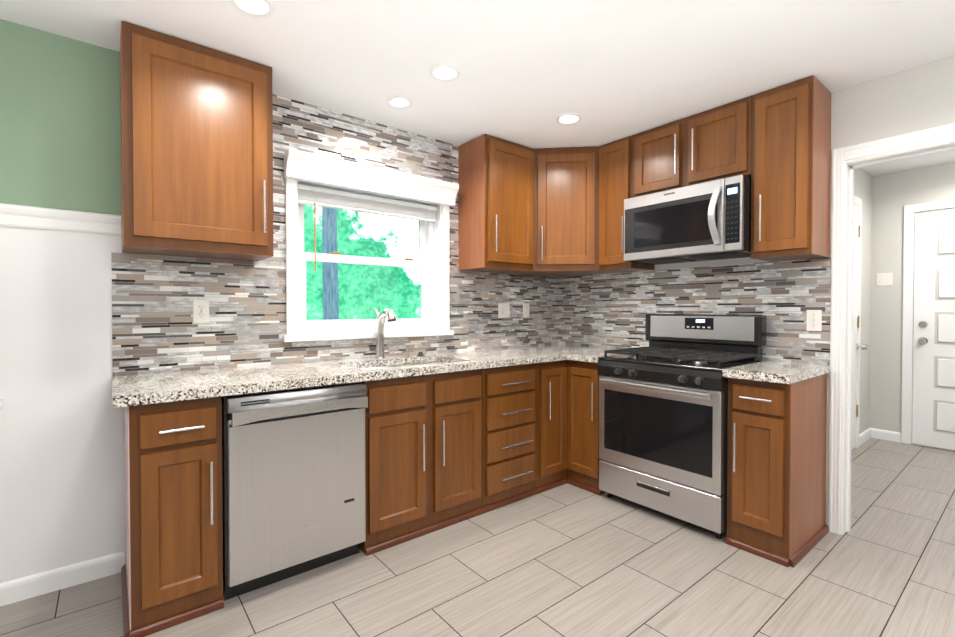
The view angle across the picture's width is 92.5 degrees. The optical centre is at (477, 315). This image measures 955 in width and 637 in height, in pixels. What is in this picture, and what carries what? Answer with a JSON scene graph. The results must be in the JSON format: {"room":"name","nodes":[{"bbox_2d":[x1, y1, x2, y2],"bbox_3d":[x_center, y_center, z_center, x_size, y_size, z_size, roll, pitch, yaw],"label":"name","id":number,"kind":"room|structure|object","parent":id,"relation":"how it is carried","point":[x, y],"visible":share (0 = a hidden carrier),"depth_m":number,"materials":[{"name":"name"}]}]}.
{"room":"kitchen","nodes":[
{"label":"kitchen","id":0,"kind":"room"},
{"bbox_2d":[0,19,551,582],"bbox_3d":[-1.753,-0.161,2.187,6.430,2.710,0.220,-1,1,-39],"label":"wall","id":1,"kind":"structure","parent":0,"point":[62,465],"depth_m":1.99,"materials":[{"name":"white paint"}]},
{"bbox_2d":[0,203,120,234],"bbox_3d":[-2.797,-0.403,1.188,2.954,0.092,0.024,-1,1,-39],"label":"trim","id":2,"kind":"structure","parent":1,"relation":"attached to","point":[21,216],"depth_m":1.98,"materials":[{"name":"white wood"}]},
{"bbox_2d":[0,551,124,606],"bbox_3d":[-2.789,1.161,1.222,2.924,0.091,0.014,-1,1,-39],"label":"baseboard","id":3,"kind":"structure","parent":1,"relation":"attached to","point":[28,587],"depth_m":1.99,"materials":[{"name":"white wood"}]},
{"bbox_2d":[120,21,272,260],"bbox_3d":[-1.310,-0.747,2.159,0.585,0.929,0.362,-1,1,-39],"label":"upper cabinet","id":4,"kind":"object","parent":1,"relation":"attached to","point":[196,150],"visible":1,"depth_m":2.04,"materials":[{"name":"brown wood"}]},
{"bbox_2d":[111,94,558,375],"bbox_3d":[-0.478,-0.452,3.060,3.082,1.549,0.007,-1,1,-39],"label":"tiled wall","id":5,"kind":"structure","parent":1,"relation":"attached to","point":[155,329],"depth_m":2.56,"materials":[{"name":"tile"}]},
{"bbox_2d":[193,300,208,322],"bbox_3d":[-1.399,-0.018,2.315,0.072,0.118,0.009,-1,1,-39],"label":"electrical outlet","id":6,"kind":"object","parent":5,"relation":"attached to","point":[200,311],"visible":1,"depth_m":2.31,"materials":[{"name":"white plastic"}]},
{"bbox_2d":[498,303,509,317],"bbox_3d":[0.212,-0.037,3.603,0.118,0.118,0.016,-1,1,-39],"label":"electrical outlet","id":7,"kind":"object","parent":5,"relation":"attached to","point":[503,310],"visible":1,"depth_m":3.60,"materials":[{"name":"white plastic"}]},
{"bbox_2d":[523,303,528,317],"bbox_3d":[0.401,-0.039,3.760,0.072,0.118,0.009,-1,1,-39],"label":"electrical outlet","id":8,"kind":"object","parent":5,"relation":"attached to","point":[525,310],"visible":1,"depth_m":3.75,"materials":[{"name":"white plastic"}]},
{"bbox_2d":[282,148,458,341],"bbox_3d":[-0.670,-0.380,2.954,1.158,1.053,0.314,-1,1,-39],"label":"window","id":9,"kind":"structure","parent":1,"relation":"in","point":[316,180],"depth_m":2.90,"materials":[{"name":"white wood"}]},
{"bbox_2d":[0,438,954,636],"bbox_3d":[1.155,1.263,0.756,9.150,0.100,6.120,-1,1,-39],"label":"floor","id":10,"kind":"structure","parent":0,"point":[567,560],"depth_m":2.04,"materials":[{"name":"tile"}]},
{"bbox_2d":[121,396,223,636],"bbox_3d":[-1.339,0.760,1.997,0.306,0.872,0.588,-1,1,-39],"label":"base cabinet","id":11,"kind":"object","parent":10,"relation":"on","point":[172,573],"depth_m":1.77,"materials":[{"name":"brown wood"}]},
{"bbox_2d":[222,381,367,599],"bbox_3d":[-0.949,0.759,2.256,0.616,0.868,0.637,-1,1,-39],"label":"dishwasher","id":12,"kind":"object","parent":10,"relation":"on","point":[293,483],"visible":0.94,"depth_m":2.01,"materials":[{"name":"grey metal"}]},
{"bbox_2d":[425,362,536,515],"bbox_3d":[0.022,0.746,3.090,0.462,0.872,0.588,-1,1,-39],"label":"base cabinet","id":13,"kind":"object","parent":10,"relation":"on","point":[444,450],"depth_m":2.74,"materials":[{"name":"brown wood"}]},
{"bbox_2d":[537,360,606,495],"bbox_3d":[0.640,0.742,3.411,0.897,0.872,0.860,-1,1,-39],"label":"base cabinet","id":14,"kind":"object","parent":10,"relation":"on","point":[567,390],"depth_m":3.11,"materials":[{"name":"brown wood"}]},
{"bbox_2d":[112,344,615,407],"bbox_3d":[-0.275,0.292,2.809,3.076,0.040,0.651,-1,1,-39],"label":"countertop","id":15,"kind":"structure","parent":14,"relation":"on","point":[139,389],"depth_m":2.22,"materials":[{"name":"stone"}]},
{"bbox_2d":[374,308,395,358],"bbox_3d":[-0.567,0.114,2.810,0.184,0.314,0.067,1,1,44],"label":"faucet","id":16,"kind":"object","parent":15,"relation":"on","point":[389,315],"visible":1,"depth_m":2.83,"materials":[{"name":"silver metal"}]},
{"bbox_2d":[361,362,439,369],"bbox_3d":[-0.418,0.415,2.676,0.671,0.200,0.366,-1,1,-39],"label":"sink","id":17,"kind":"object","parent":15,"relation":"in","point":[400,365],"visible":0.04,"depth_m":2.84,"materials":[{"name":"silver metal"}]},
{"bbox_2d":[404,347,410,356],"bbox_3d":[-0.452,0.238,2.949,0.055,0.063,0.070,-1,1,-39],"label":"soap dispenser","id":18,"kind":"object","parent":15,"relation":"on","point":[407,354],"visible":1,"depth_m":2.95,"materials":[{"name":"silver metal"}]},
{"bbox_2d":[592,352,622,362],"bbox_3d":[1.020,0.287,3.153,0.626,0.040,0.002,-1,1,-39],"label":"countertop","id":19,"kind":"structure","parent":14,"relation":"on","point":[595,355],"depth_m":3.04,"materials":[{"name":"stone"}]},
{"bbox_2d":[597,314,766,538],"bbox_3d":[1.242,0.591,2.839,0.672,1.188,0.768,-1,1,-39],"label":"range","id":20,"kind":"object","parent":10,"relation":"on","point":[663,407],"visible":0.96,"depth_m":2.67,"materials":[{"name":"grey metal"}]},
{"bbox_2d":[725,373,828,567],"bbox_3d":[1.599,0.755,2.433,0.626,0.872,0.302,-1,1,-39],"label":"base cabinet","id":21,"kind":"object","parent":10,"relation":"on","point":[776,471],"visible":0.98,"depth_m":2.28,"materials":[{"name":"brown wood"}]},
{"bbox_2d":[723,360,829,383],"bbox_3d":[1.599,0.297,2.432,0.626,0.040,0.298,-1,1,-39],"label":"countertop","id":22,"kind":"structure","parent":21,"relation":"on","point":[767,371],"depth_m":2.31,"materials":[{"name":"stone"}]},
{"bbox_2d":[859,428,872,445],"bbox_3d":[3.564,1.122,4.213,0.462,0.091,0.014,-1,1,-39],"label":"baseboard","id":23,"kind":"structure","parent":10,"relation":"on","point":[867,434],"depth_m":4.23,"materials":[{"name":"white wood"}]},
{"bbox_2d":[0,0,954,175],"bbox_3d":[1.155,-1.347,0.722,9.150,0.300,6.120,-1,1,-39],"label":"ceiling","id":24,"kind":"structure","parent":0,"point":[609,71],"depth_m":2.09,"materials":[{"name":"paint"}]},
{"bbox_2d":[229,0,274,17],"bbox_3d":[-0.875,-1.208,1.775,0.160,0.006,0.160,-1,1,-39],"label":"recessed light","id":25,"kind":"object","parent":24,"relation":"in","point":[260,8],"visible":1,"depth_m":1.79,"materials":[{"name":"white"}]},
{"bbox_2d":[386,96,412,108],"bbox_3d":[-0.447,-1.219,2.621,0.148,0.006,0.148,-1,1,-39],"label":"recessed light","id":26,"kind":"object","parent":24,"relation":"in","point":[400,102],"visible":1,"depth_m":2.62,"materials":[{"name":"white"}]},
{"bbox_2d":[429,64,460,81],"bbox_3d":[-0.164,-1.214,2.295,0.160,0.006,0.160,-1,1,-39],"label":"recessed light","id":27,"kind":"object","parent":24,"relation":"in","point":[443,72],"visible":1,"depth_m":2.29,"materials":[{"name":"white"}]},
{"bbox_2d":[458,134,621,276],"bbox_3d":[0.491,-0.778,3.426,1.107,0.901,0.643,-1,1,-39],"label":"upper cabinet","id":28,"kind":"object","parent":24,"relation":"hanging from","point":[523,210],"visible":0.98,"depth_m":3.32,"materials":[{"name":"brown wood"}]},
{"bbox_2d":[556,113,581,124],"bbox_3d":[0.569,-1.222,2.851,0.160,0.006,0.160,-1,1,-39],"label":"recessed light","id":29,"kind":"object","parent":24,"relation":"in","point":[568,118],"visible":1,"depth_m":2.84,"materials":[{"name":"white"}]},
{"bbox_2d":[599,136,654,271],"bbox_3d":[1.080,-0.777,3.317,0.324,0.902,0.259,-1,1,-39],"label":"upper cabinet","id":30,"kind":"object","parent":24,"relation":"hanging from","point":[614,157],"depth_m":3.23,"materials":[{"name":"brown wood"}]},
{"bbox_2d":[631,96,750,197],"bbox_3d":[1.397,-1.005,2.920,0.324,0.435,0.748,-1,1,-39],"label":"upper cabinet","id":31,"kind":"object","parent":24,"relation":"hanging from","point":[715,143],"depth_m":2.76,"materials":[{"name":"brown wood"}]},
{"bbox_2d":[624,174,750,264],"bbox_3d":[1.346,-0.563,2.884,0.439,0.420,0.740,-1,1,-39],"label":"over-the-range microwave","id":32,"kind":"object","parent":31,"relation":"attached to","point":[707,221],"visible":1,"depth_m":2.71,"materials":[{"name":"silver metal"}]},
{"bbox_2d":[747,75,830,261],"bbox_3d":[1.722,-0.766,2.518,0.324,0.902,0.286,-1,1,-39],"label":"upper cabinet","id":33,"kind":"object","parent":24,"relation":"hanging from","point":[774,144],"depth_m":2.42,"materials":[{"name":"brown wood"}]},
{"bbox_2d":[566,55,954,525],"bbox_3d":[2.522,-0.157,1.894,0.130,2.710,5.550,-1,1,-39],"label":"wall","id":34,"kind":"structure","parent":0,"point":[922,97],"depth_m":4.11,"materials":[{"name":"white paint"}]},
{"bbox_2d":[559,258,830,374],"bbox_3d":[1.337,-0.002,3.261,0.008,0.643,1.920,-1,1,-39],"label":"tiled wall","id":35,"kind":"structure","parent":34,"relation":"attached to","point":[610,310],"depth_m":3.01,"materials":[{"name":"tile"}]},
{"bbox_2d":[806,310,821,330],"bbox_3d":[1.883,0.031,2.562,0.016,0.118,0.072,-1,1,-39],"label":"light switch","id":36,"kind":"object","parent":34,"relation":"attached to","point":[813,320],"visible":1,"depth_m":2.56,"materials":[{"name":"white plastic"}]},
{"bbox_2d":[876,273,892,285],"bbox_3d":[3.794,-0.333,4.263,0.016,0.118,0.118,-1,1,-39],"label":"light switch","id":37,"kind":"object","parent":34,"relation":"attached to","point":[884,279],"visible":1,"depth_m":4.26,"materials":[{"name":"white plastic"}]},
{"bbox_2d":[828,123,954,534],"bbox_3d":[2.321,0.149,2.148,0.168,2.090,1.045,-1,1,-39],"label":"trim","id":38,"kind":"structure","parent":34,"relation":"attached to","point":[847,161],"depth_m":2.48,"materials":[{"name":"white wood"}]},
{"bbox_2d":[901,199,954,443],"bbox_3d":[4.207,0.093,3.753,0.018,2.160,1.063,-1,1,-39],"label":"door frame","id":39,"kind":"structure","parent":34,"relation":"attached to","point":[907,327],"depth_m":4.13,"materials":[{"name":"white wood"}]},
{"bbox_2d":[912,209,954,449],"bbox_3d":[4.183,0.130,3.735,0.078,2.063,0.915,-1,1,-39],"label":"hall door","id":40,"kind":"structure","parent":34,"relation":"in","point":[933,419],"depth_m":4.00,"materials":[{"name":"white wood"}]},
{"bbox_2d":[851,195,866,449],"bbox_3d":[3.032,0.079,3.730,0.950,2.190,0.078,-1,1,-39],"label":"door","id":41,"kind":"structure","parent":0,"point":[857,346],"depth_m":3.98,"materials":[{"name":"white wood"}]},
{"label":"outside","id":42,"kind":"structure","parent":0,"visible":0},
{"bbox_2d":[304,204,420,319],"bbox_3d":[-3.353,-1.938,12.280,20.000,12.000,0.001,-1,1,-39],"label":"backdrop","id":43,"kind":"structure","parent":42,"point":[384,301],"depth_m":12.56,"materials":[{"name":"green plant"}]},
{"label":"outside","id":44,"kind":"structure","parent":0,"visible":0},
{"bbox_2d":[322,207,338,319],"bbox_3d":[-2.840,-1.393,8.852,0.360,7.003,0.320,-1,1,-39],"label":"trunk","id":45,"kind":"object","parent":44,"point":[329,294],"depth_m":8.73,"materials":[{"name":"grey plant"}]}
]}

